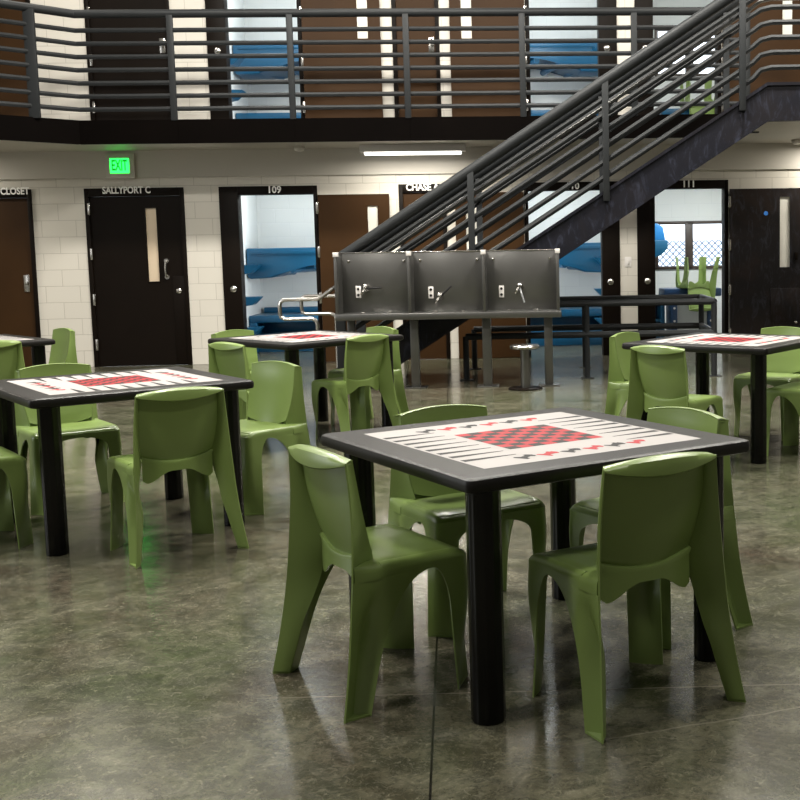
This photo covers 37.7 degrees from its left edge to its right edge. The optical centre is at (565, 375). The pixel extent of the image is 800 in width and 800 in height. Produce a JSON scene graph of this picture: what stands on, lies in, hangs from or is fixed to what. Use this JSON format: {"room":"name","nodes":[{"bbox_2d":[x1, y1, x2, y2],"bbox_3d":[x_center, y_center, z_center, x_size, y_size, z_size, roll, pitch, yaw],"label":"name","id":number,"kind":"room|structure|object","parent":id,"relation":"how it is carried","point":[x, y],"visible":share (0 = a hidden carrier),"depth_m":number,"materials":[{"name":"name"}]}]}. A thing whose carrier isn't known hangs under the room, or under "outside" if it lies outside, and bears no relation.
{"room":"prison interior","nodes":[
{"label":"prison interior","id":0,"kind":"room"},
{"bbox_2d":[227,0,248,118],"bbox_3d":[-4.631,-4.516,15.585,0.100,2.600,2.360,-1,6,-4],"label":"wall","id":1,"kind":"structure","parent":0,"point":[232,4],"depth_m":16.16,"materials":[{"name":"white paint"}]},
{"bbox_2d":[230,58,243,66],"bbox_3d":[-4.440,-4.190,15.374,0.262,0.129,0.356,-1,6,0],"label":"wall shelf","id":2,"kind":"object","parent":1,"relation":"attached to","point":[234,62],"visible":0.36,"depth_m":15.32,"materials":[{"name":"blue plastic"}]},
{"bbox_2d":[232,90,245,101],"bbox_3d":[-4.432,-3.752,15.421,0.262,0.129,0.356,-1,6,0],"label":"wall shelf","id":3,"kind":"object","parent":1,"relation":"attached to","point":[233,91],"visible":0.37,"depth_m":15.33,"materials":[{"name":"blue plastic"}]},
{"bbox_2d":[241,195,260,326],"bbox_3d":[-4.527,-1.590,15.909,0.100,2.600,2.360,-1,6,-4],"label":"wall","id":4,"kind":"structure","parent":0,"point":[248,203],"depth_m":16.49,"materials":[{"name":"white paint"}]},
{"bbox_2d":[244,265,261,273],"bbox_3d":[-4.356,-1.472,15.945,0.262,0.129,0.356,-1,6,0],"label":"wall shelf","id":5,"kind":"object","parent":4,"relation":"attached to","point":[248,269],"visible":0.75,"depth_m":15.81,"materials":[{"name":"blue plastic"}]},
{"bbox_2d":[246,296,262,305],"bbox_3d":[-4.348,-1.034,15.993,0.262,0.129,0.356,-1,6,0],"label":"wall shelf","id":6,"kind":"object","parent":4,"relation":"attached to","point":[250,300],"visible":0.76,"depth_m":15.87,"materials":[{"name":"blue plastic"}]},
{"bbox_2d":[247,326,263,334],"bbox_3d":[-4.341,-0.617,16.039,0.262,0.129,0.356,-1,6,0],"label":"wall shelf","id":7,"kind":"object","parent":4,"relation":"attached to","point":[256,329],"visible":0.52,"depth_m":15.92,"materials":[{"name":"blue plastic"}]},
{"bbox_2d":[0,336,799,799],"bbox_3d":[-0.990,0.603,7.810,17.000,0.120,23.800,-1,6,0],"label":"floor","id":8,"kind":"structure","parent":0,"point":[155,680],"depth_m":3.78,"materials":[{"name":"concrete"}]},
{"bbox_2d":[0,340,24,379],"bbox_3d":[-4.348,0.115,8.655,0.485,0.782,0.528,5,9,45],"label":"chair","id":9,"kind":"object","parent":8,"relation":"on","point":[11,352],"visible":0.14,"depth_m":8.62,"materials":[{"name":"green plastic"}]},
{"bbox_2d":[0,446,32,548],"bbox_3d":[-2.888,0.432,5.525,0.485,0.782,0.528,-6,8,-39],"label":"chair","id":10,"kind":"object","parent":8,"relation":"on","point":[13,466],"visible":1,"depth_m":5.50,"materials":[{"name":"green plastic"}]},
{"bbox_2d":[0,334,54,365],"bbox_3d":[-4.749,0.094,9.075,1.068,0.746,1.068,5,9,45],"label":"table","id":11,"kind":"object","parent":8,"relation":"on","point":[38,353],"visible":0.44,"depth_m":9.01,"materials":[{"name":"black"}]},
{"bbox_2d":[49,328,77,363],"bbox_3d":[-4.410,-0.007,9.780,0.528,0.782,0.485,5,9,45],"label":"chair","id":12,"kind":"object","parent":8,"relation":"on","point":[63,350],"visible":0.16,"depth_m":9.84,"materials":[{"name":"green plastic"}]},
{"bbox_2d":[14,363,124,515],"bbox_3d":[-2.790,0.332,6.430,0.528,0.782,0.485,-6,8,-38],"label":"chair","id":13,"kind":"object","parent":8,"relation":"on","point":[77,421],"visible":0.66,"depth_m":6.40,"materials":[{"name":"green plastic"}]},
{"bbox_2d":[0,366,253,556],"bbox_3d":[-2.311,0.395,5.937,1.068,0.746,1.068,-6,8,-38],"label":"table","id":14,"kind":"object","parent":8,"relation":"on","point":[45,394],"visible":0.8,"depth_m":5.65,"materials":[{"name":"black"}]},
{"bbox_2d":[107,386,248,568],"bbox_3d":[-1.852,0.428,5.400,0.528,0.782,0.485,-6,8,-38],"label":"chair","id":15,"kind":"object","parent":8,"relation":"on","point":[187,428],"visible":1,"depth_m":5.31,"materials":[{"name":"green plastic"}]},
{"bbox_2d":[208,342,250,418],"bbox_3d":[-2.234,0.137,8.123,0.528,0.782,0.485,4,8,39],"label":"chair","id":16,"kind":"object","parent":8,"relation":"on","point":[225,358],"visible":0.21,"depth_m":7.96,"materials":[{"name":"green plastic"}]},
{"bbox_2d":[211,329,257,419],"bbox_3d":[-2.526,0.028,9.163,0.485,0.782,0.528,4,8,37],"label":"chair","id":17,"kind":"object","parent":8,"relation":"on","point":[252,357],"visible":0.16,"depth_m":9.24,"materials":[{"name":"green plastic"}]},
{"bbox_2d":[240,361,309,515],"bbox_3d":[-1.714,0.322,6.346,0.528,0.782,0.485,4,8,37],"label":"chair","id":18,"kind":"object","parent":8,"relation":"on","point":[276,405],"visible":0.6,"depth_m":6.33,"materials":[{"name":"green plastic"}]},
{"bbox_2d":[249,306,317,352],"bbox_3d":[-3.512,-0.697,16.781,1.970,0.600,0.930,-1,6,-4],"label":"bunk","id":19,"kind":"object","parent":8,"relation":"on","point":[270,319],"visible":0.23,"depth_m":16.67,"materials":[{"name":"blue plastic"}]},
{"bbox_2d":[208,330,403,426],"bbox_3d":[-1.987,0.068,8.875,1.068,0.746,1.068,5,8,42],"label":"table","id":20,"kind":"object","parent":8,"relation":"on","point":[291,343],"visible":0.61,"depth_m":8.82,"materials":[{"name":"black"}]},
{"bbox_2d":[311,334,397,439],"bbox_3d":[-1.583,0.073,8.605,0.485,0.782,0.528,4,8,38],"label":"chair","id":21,"kind":"object","parent":8,"relation":"on","point":[367,361],"visible":0.88,"depth_m":8.53,"materials":[{"name":"green plastic"}]},
{"bbox_2d":[328,326,408,428],"bbox_3d":[-1.599,0.002,9.253,0.528,0.782,0.485,5,9,44],"label":"chair","id":22,"kind":"object","parent":8,"relation":"on","point":[402,406],"visible":0.31,"depth_m":9.21,"materials":[{"name":"green plastic"}]},
{"bbox_2d":[273,444,467,723],"bbox_3d":[-0.622,0.594,3.687,0.485,0.782,0.528,-6,8,-37],"label":"chair","id":23,"kind":"object","parent":8,"relation":"on","point":[327,528],"visible":1,"depth_m":3.60,"materials":[{"name":"green plastic"}]},
{"bbox_2d":[332,248,561,388],"bbox_3d":[-1.168,-0.568,11.610,2.257,1.387,0.330,-1,6,0],"label":"station","id":24,"kind":"object","parent":8,"relation":"on","point":[414,286],"visible":0.98,"depth_m":11.67,"materials":[{"name":"silver metal"}]},
{"bbox_2d":[335,309,561,320],"bbox_3d":[-1.167,-0.613,11.595,2.253,0.066,0.310,-1,6,0],"label":"shelf","id":25,"kind":"object","parent":24,"relation":"attached to","point":[342,314],"depth_m":11.44,"materials":[{"name":"silver metal"}]},
{"bbox_2d":[388,404,546,637],"bbox_3d":[-0.381,0.516,4.360,0.528,0.782,0.485,-5,7,-33],"label":"chair","id":26,"kind":"object","parent":8,"relation":"on","point":[441,510],"visible":0.54,"depth_m":4.28,"materials":[{"name":"green plastic"}]},
{"bbox_2d":[508,344,542,390],"bbox_3d":[-0.403,-0.089,11.447,0.340,0.444,0.340,-1,6,0],"label":"stool","id":27,"kind":"object","parent":8,"relation":"on","point":[524,349],"visible":1,"depth_m":11.40,"materials":[{"name":"silver metal"}]},
{"bbox_2d":[321,407,749,725],"bbox_3d":[-0.121,0.575,3.944,1.068,0.746,1.068,-5,8,-34],"label":"table","id":28,"kind":"object","parent":8,"relation":"on","point":[481,457],"visible":0.76,"depth_m":3.64,"materials":[{"name":"black metal"}]},
{"bbox_2d":[278,0,799,368],"bbox_3d":[1.274,-2.126,12.704,8.578,4.162,2.065,-1,6,0],"label":"staircase","id":29,"kind":"structure","parent":8,"relation":"on","point":[771,111],"depth_m":11.71,"materials":[{"name":"grey metal"}]},
{"bbox_2d":[531,307,601,345],"bbox_3d":[-0.376,-0.772,16.973,1.970,0.600,0.930,-1,6,-4],"label":"bunk","id":30,"kind":"object","parent":8,"relation":"on","point":[570,315],"visible":0.14,"depth_m":16.59,"materials":[{"name":"blue plastic"}]},
{"bbox_2d":[460,294,721,380],"bbox_3d":[0.261,-0.452,12.873,2.796,0.834,1.290,-1,6,0],"label":"guard rail","id":31,"kind":"object","parent":8,"relation":"on","point":[585,302],"visible":0.84,"depth_m":12.29,"materials":[{"name":"black metal"}]},
{"bbox_2d":[605,332,639,415],"bbox_3d":[0.571,0.083,8.168,0.485,0.782,0.528,3,7,31],"label":"chair","id":32,"kind":"object","parent":8,"relation":"on","point":[619,358],"visible":0.27,"depth_m":8.06,"materials":[{"name":"green plastic"}]},
{"bbox_2d":[528,452,745,743],"bbox_3d":[0.190,0.600,3.505,0.528,0.782,0.485,-5,7,-32],"label":"chair","id":33,"kind":"object","parent":8,"relation":"on","point":[659,515],"visible":1,"depth_m":3.41,"materials":[{"name":"green plastic"}]},
{"bbox_2d":[656,305,664,337],"bbox_3d":[1.139,-0.838,17.239,0.627,0.620,0.520,-1,6,-4],"label":"storage cabinet","id":34,"kind":"object","parent":8,"relation":"on","point":[660,310],"visible":0.12,"depth_m":17.00,"materials":[{"name":"blue plastic"}]},
{"bbox_2d":[569,406,752,648],"bbox_3d":[0.325,0.521,4.206,0.485,0.782,0.528,-6,8,-38],"label":"chair","id":35,"kind":"object","parent":8,"relation":"on","point":[583,513],"visible":0.26,"depth_m":4.17,"materials":[{"name":"green plastic"}]},
{"bbox_2d":[626,345,722,419],"bbox_3d":[0.683,0.183,7.239,0.528,0.782,0.485,4,8,40],"label":"chair","id":36,"kind":"object","parent":8,"relation":"on","point":[658,376],"visible":0.62,"depth_m":7.13,"materials":[{"name":"green plastic"}]},
{"bbox_2d":[659,287,720,336],"bbox_3d":[1.840,-0.909,17.020,0.841,0.785,0.588,-1,6,-4],"label":"desk","id":37,"kind":"object","parent":8,"relation":"on","point":[674,313],"visible":0.38,"depth_m":16.77,"materials":[{"name":"blue plastic"}]},
{"bbox_2d":[675,257,719,311],"bbox_3d":[1.897,-1.331,16.690,0.528,0.782,0.485,-3,7,-20],"label":"chair","id":38,"kind":"object","parent":37,"relation":"on","point":[702,286],"visible":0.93,"depth_m":16.61,"materials":[{"name":"green plastic"}]},
{"bbox_2d":[622,332,799,463],"bbox_3d":[1.118,0.122,7.892,1.068,0.746,1.068,3,8,35],"label":"table","id":39,"kind":"object","parent":8,"relation":"on","point":[758,346],"visible":0.77,"depth_m":7.37,"materials":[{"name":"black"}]},
{"bbox_2d":[733,326,799,440],"bbox_3d":[1.531,0.042,8.399,0.528,0.782,0.485,4,8,37],"label":"chair","id":40,"kind":"object","parent":8,"relation":"on","point":[782,367],"visible":0.52,"depth_m":8.41,"materials":[{"name":"green plastic"}]},
{"bbox_2d":[767,382,799,455],"bbox_3d":[1.597,0.124,7.632,0.485,0.782,0.528,3,8,35],"label":"chair","id":41,"kind":"object","parent":8,"relation":"on","point":[790,392],"visible":0.75,"depth_m":7.78,"materials":[{"name":"green plastic"}]},
{"bbox_2d":[0,0,799,366],"bbox_3d":[-1.015,-3.524,14.634,17.300,6.600,0.200,-1,6,-4],"label":"wall","id":42,"kind":"structure","parent":0,"point":[58,206],"depth_m":14.46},
{"bbox_2d":[0,0,29,116],"bbox_3d":[-6.878,-4.139,14.172,0.669,2.235,0.200,-1,6,-4],"label":"door","id":43,"kind":"structure","parent":42,"relation":"in","point":[4,13],"depth_m":14.15,"materials":[{"name":"paint"}]},
{"bbox_2d":[0,187,40,367],"bbox_3d":[-7.195,-1.215,14.463,1.130,2.261,0.210,-1,6,-4],"label":"door","id":44,"kind":"structure","parent":42,"relation":"in","point":[19,301],"depth_m":14.41,"materials":[{"name":"paint"}]},
{"bbox_2d":[105,153,135,178],"bbox_3d":[-5.526,-2.602,14.276,0.352,0.310,0.065,-1,6,-4],"label":"exit sign","id":45,"kind":"object","parent":42,"relation":"attached to","point":[118,165],"visible":1,"depth_m":14.25,"materials":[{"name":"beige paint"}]},
{"bbox_2d":[83,0,170,119],"bbox_3d":[-5.393,-4.174,14.257,1.022,2.235,0.212,-1,6,-4],"label":"door","id":46,"kind":"structure","parent":42,"relation":"in","point":[88,4],"depth_m":14.23,"materials":[{"name":"paint"}]},
{"bbox_2d":[84,186,192,366],"bbox_3d":[-5.378,-1.254,14.566,1.225,2.254,0.228,-1,6,-4],"label":"door","id":47,"kind":"structure","parent":42,"relation":"in","point":[137,246],"depth_m":14.52,"materials":[{"name":"paint"}]},
{"bbox_2d":[205,0,382,118],"bbox_3d":[-3.378,-4.219,14.352,2.137,2.235,0.269,-1,6,-4],"label":"door","id":48,"kind":"structure","parent":42,"relation":"in","point":[209,4],"depth_m":14.30,"materials":[{"name":"paint"}]},
{"bbox_2d":[218,185,393,361],"bbox_3d":[-3.280,-1.293,14.675,2.123,2.235,0.269,-1,6,-4],"label":"door","id":49,"kind":"structure","parent":42,"relation":"in","point":[343,219],"depth_m":14.53,"materials":[{"name":"paint"}]},
{"bbox_2d":[0,143,799,179],"bbox_3d":[-1.001,-2.751,14.701,17.300,0.330,0.235,-1,6,-4],"label":"ceiling","id":50,"kind":"structure","parent":42,"relation":"attached to","point":[753,156],"depth_m":14.45,"materials":[{"name":"beige paint"}]},
{"bbox_2d":[391,0,441,116],"bbox_3d":[-1.879,-4.258,14.474,0.586,2.235,0.210,-1,6,-4],"label":"door","id":51,"kind":"structure","parent":42,"relation":"in","point":[396,21],"depth_m":14.44,"materials":[{"name":"paint"}]},
{"bbox_2d":[398,183,450,358],"bbox_3d":[-1.804,-1.335,14.797,0.600,2.241,0.206,-1,6,-4],"label":"door","id":52,"kind":"structure","parent":42,"relation":"in","point":[408,193],"depth_m":14.69,"materials":[{"name":"paint"}]},
{"bbox_2d":[449,0,617,116],"bbox_3d":[-0.403,-4.291,14.537,2.107,2.235,0.269,-2,6,-5],"label":"door","id":53,"kind":"structure","parent":42,"relation":"in","point":[476,20],"depth_m":14.43,"materials":[{"name":"paint"}]},
{"bbox_2d":[455,181,620,358],"bbox_3d":[-0.346,-1.364,14.860,2.107,2.235,0.269,-2,6,-5],"label":"door","id":54,"kind":"structure","parent":42,"relation":"in","point":[609,237],"depth_m":14.79,"materials":[{"name":"paint"}]},
{"bbox_2d":[625,257,631,266],"bbox_3d":[0.809,-1.471,14.865,0.090,0.130,0.014,-1,6,-3],"label":"wall plate","id":55,"kind":"object","parent":42,"relation":"attached to","point":[628,263],"visible":1,"depth_m":14.86,"materials":[{"name":"grey plastic"}]},
{"bbox_2d":[634,0,799,114],"bbox_3d":[1.960,-4.347,14.680,2.176,2.235,0.269,-1,6,-4],"label":"door","id":56,"kind":"structure","parent":42,"relation":"in","point":[773,75],"depth_m":14.62,"materials":[{"name":"paint"}]},
{"bbox_2d":[637,180,799,339],"bbox_3d":[1.990,-1.420,15.003,2.136,2.235,0.269,-1,6,-1],"label":"door","id":57,"kind":"structure","parent":42,"relation":"in","point":[763,243],"depth_m":14.90,"materials":[{"name":"paint"}]},
{"bbox_2d":[0,0,799,151],"bbox_3d":[-1.832,-3.489,13.107,15.282,1.526,2.729,-1,6,-4],"label":"balcony","id":58,"kind":"object","parent":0,"point":[33,133],"visible":0.81,"depth_m":13.43,"materials":[{"name":"grey metal"}]},
{"bbox_2d":[293,146,304,151],"bbox_3d":[-3.269,-2.782,14.116,0.140,0.056,0.140,-1,6,-4],"label":"smoke detector","id":59,"kind":"object","parent":58,"relation":"attached to","point":[296,148],"visible":1,"depth_m":14.07,"materials":[{"name":"grey plastic"}]},
{"bbox_2d":[359,143,465,155],"bbox_3d":[-1.875,-2.779,14.135,1.286,0.123,0.180,-1,6,-4],"label":"ceiling light","id":60,"kind":"object","parent":58,"relation":"attached to","point":[373,149],"visible":1,"depth_m":14.06,"materials":[{"name":"grey plastic"}]},
{"bbox_2d":[364,151,461,155],"bbox_3d":[-1.874,-2.737,14.140,1.186,0.040,0.100,-1,6,-4],"label":"diffuser","id":61,"kind":"object","parent":60,"relation":"attached to","point":[367,153],"depth_m":14.09,"materials":[{"name":"white plastic"}]},
{"bbox_2d":[791,139,799,144],"bbox_3d":[2.888,-2.914,14.345,0.140,0.056,0.140,-1,6,-4],"label":"smoke detector","id":62,"kind":"object","parent":58,"relation":"attached to","point":[796,141],"visible":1,"depth_m":14.30,"materials":[{"name":"grey plastic"}]},
{"bbox_2d":[243,0,600,312],"bbox_3d":[-2.046,-3.248,17.128,5.387,5.545,0.100,-1,6,-4],"label":"wall","id":63,"kind":"structure","parent":0,"point":[283,221],"depth_m":17.05,"materials":[{"name":"white paint"}]},
{"bbox_2d":[233,45,298,79],"bbox_3d":[-3.630,-4.443,16.362,1.970,0.429,0.942,-1,6,-4],"label":"bunk","id":64,"kind":"object","parent":63,"relation":"attached to","point":[237,49],"visible":0.27,"depth_m":15.88,"materials":[{"name":"blue plastic"}]},
{"bbox_2d":[246,247,315,278],"bbox_3d":[-3.528,-1.646,16.671,1.970,0.429,0.942,-1,6,-4],"label":"bunk","id":65,"kind":"object","parent":63,"relation":"attached to","point":[275,262],"visible":0.52,"depth_m":16.18,"materials":[{"name":"blue plastic"}]},
{"bbox_2d":[530,43,597,76],"bbox_3d":[-0.447,-4.519,16.557,1.970,0.429,0.942,-1,6,-4],"label":"bunk","id":66,"kind":"object","parent":63,"relation":"attached to","point":[534,47],"visible":0.25,"depth_m":16.14,"materials":[{"name":"blue plastic"}]},
{"bbox_2d":[559,242,600,271],"bbox_3d":[-0.392,-1.721,16.863,1.970,0.429,0.942,-1,6,-4],"label":"bunk","id":67,"kind":"object","parent":63,"relation":"attached to","point":[581,258],"visible":0.17,"depth_m":16.45,"materials":[{"name":"blue plastic"}]},
{"bbox_2d":[653,0,721,332],"bbox_3d":[2.000,-3.404,17.914,2.800,5.545,0.100,-1,6,-4],"label":"wall","id":68,"kind":"structure","parent":0,"point":[678,204],"depth_m":17.94,"materials":[{"name":"white paint"}]},
{"bbox_2d":[654,30,713,75],"bbox_3d":[2.059,-4.980,17.712,1.387,0.747,0.090,-1,6,-3],"label":"window","id":69,"kind":"structure","parent":68,"relation":"in","point":[657,33],"depth_m":17.71,"materials":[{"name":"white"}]},
{"bbox_2d":[655,220,721,269],"bbox_3d":[2.090,-2.052,18.030,1.387,0.747,0.090,-1,6,-4],"label":"window","id":70,"kind":"structure","parent":68,"relation":"in","point":[693,240],"depth_m":18.02,"materials":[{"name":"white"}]},
{"bbox_3d":[-3.507,-3.205,15.748,2.460,0.080,2.798,-1,6,0],"label":"floor","id":71,"kind":"structure","parent":0,"visible":0},
{"bbox_2d":[236,112,300,118],"bbox_3d":[-3.615,-3.558,16.464,1.970,0.470,0.930,-1,6,-4],"label":"bunk","id":72,"kind":"object","parent":71,"relation":"on","point":[238,115],"visible":0.05,"depth_m":15.95,"materials":[{"name":"blue plastic"}]},
{"bbox_3d":[-0.434,-3.279,15.937,2.460,0.080,2.798,-1,6,0],"label":"floor","id":73,"kind":"structure","parent":0,"visible":0},
{"bbox_2d":[531,110,597,115],"bbox_3d":[-0.432,-3.635,16.660,1.970,0.470,0.930,-1,6,-4],"label":"bunk","id":74,"kind":"object","parent":73,"relation":"on","point":[533,112],"visible":0.02,"depth_m":16.19,"materials":[{"name":"blue metal"}]},
{"bbox_3d":[2.096,-3.369,16.361,2.992,0.080,3.367,-1,6,0],"label":"floor","id":75,"kind":"structure","parent":0,"visible":0},
{"bbox_2d":[660,108,689,113],"bbox_3d":[1.887,-3.655,16.745,1.063,0.412,0.550,-1,6,-4],"label":"desk","id":76,"kind":"object","parent":75,"relation":"on","point":[669,110],"visible":0.02,"depth_m":16.43,"materials":[{"name":"blue plastic"}]},
{"bbox_2d":[679,81,714,113],"bbox_3d":[1.914,-3.885,16.384,0.528,0.782,0.485,-3,6,-14],"label":"chair","id":77,"kind":"object","parent":76,"relation":"on","point":[708,85],"visible":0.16,"depth_m":16.30,"materials":[{"name":"green plastic"}]},
{"bbox_3d":[0.695,-1.715,16.229,0.245,2.600,2.362,-1,6,0],"label":"wall","id":78,"kind":"structure","parent":0,"visible":0},
{"bbox_2d":[593,257,600,264],"bbox_3d":[0.525,-1.610,16.256,0.261,0.129,0.356,-1,6,0],"label":"wall shelf","id":79,"kind":"object","parent":78,"relation":"attached to","point":[598,259],"visible":0.33,"depth_m":16.11,"materials":[{"name":"blue plastic"}]},
{"bbox_2d":[594,288,600,295],"bbox_3d":[0.533,-1.173,16.304,0.261,0.129,0.356,-1,6,0],"label":"wall shelf","id":80,"kind":"object","parent":78,"relation":"attached to","point":[598,290],"visible":0.26,"depth_m":16.17,"materials":[{"name":"blue metal"}]},
{"bbox_2d":[594,318,601,323],"bbox_3d":[0.540,-0.756,16.350,0.261,0.129,0.356,-1,6,0],"label":"wall shelf","id":81,"kind":"object","parent":78,"relation":"attached to","point":[599,320],"visible":0.24,"depth_m":16.21,"materials":[{"name":"blue metal"}]},
{"bbox_3d":[0.773,-1.747,16.503,0.278,2.600,2.901,-1,6,0],"label":"wall","id":82,"kind":"structure","parent":0,"visible":0},
{"bbox_2d":[655,223,667,257],"bbox_3d":[1.130,-2.019,17.277,0.670,0.534,1.050,-1,6,-4],"label":"bunk","id":83,"kind":"object","parent":82,"relation":"attached to","point":[661,245],"visible":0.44,"depth_m":16.78,"materials":[{"name":"blue plastic"}]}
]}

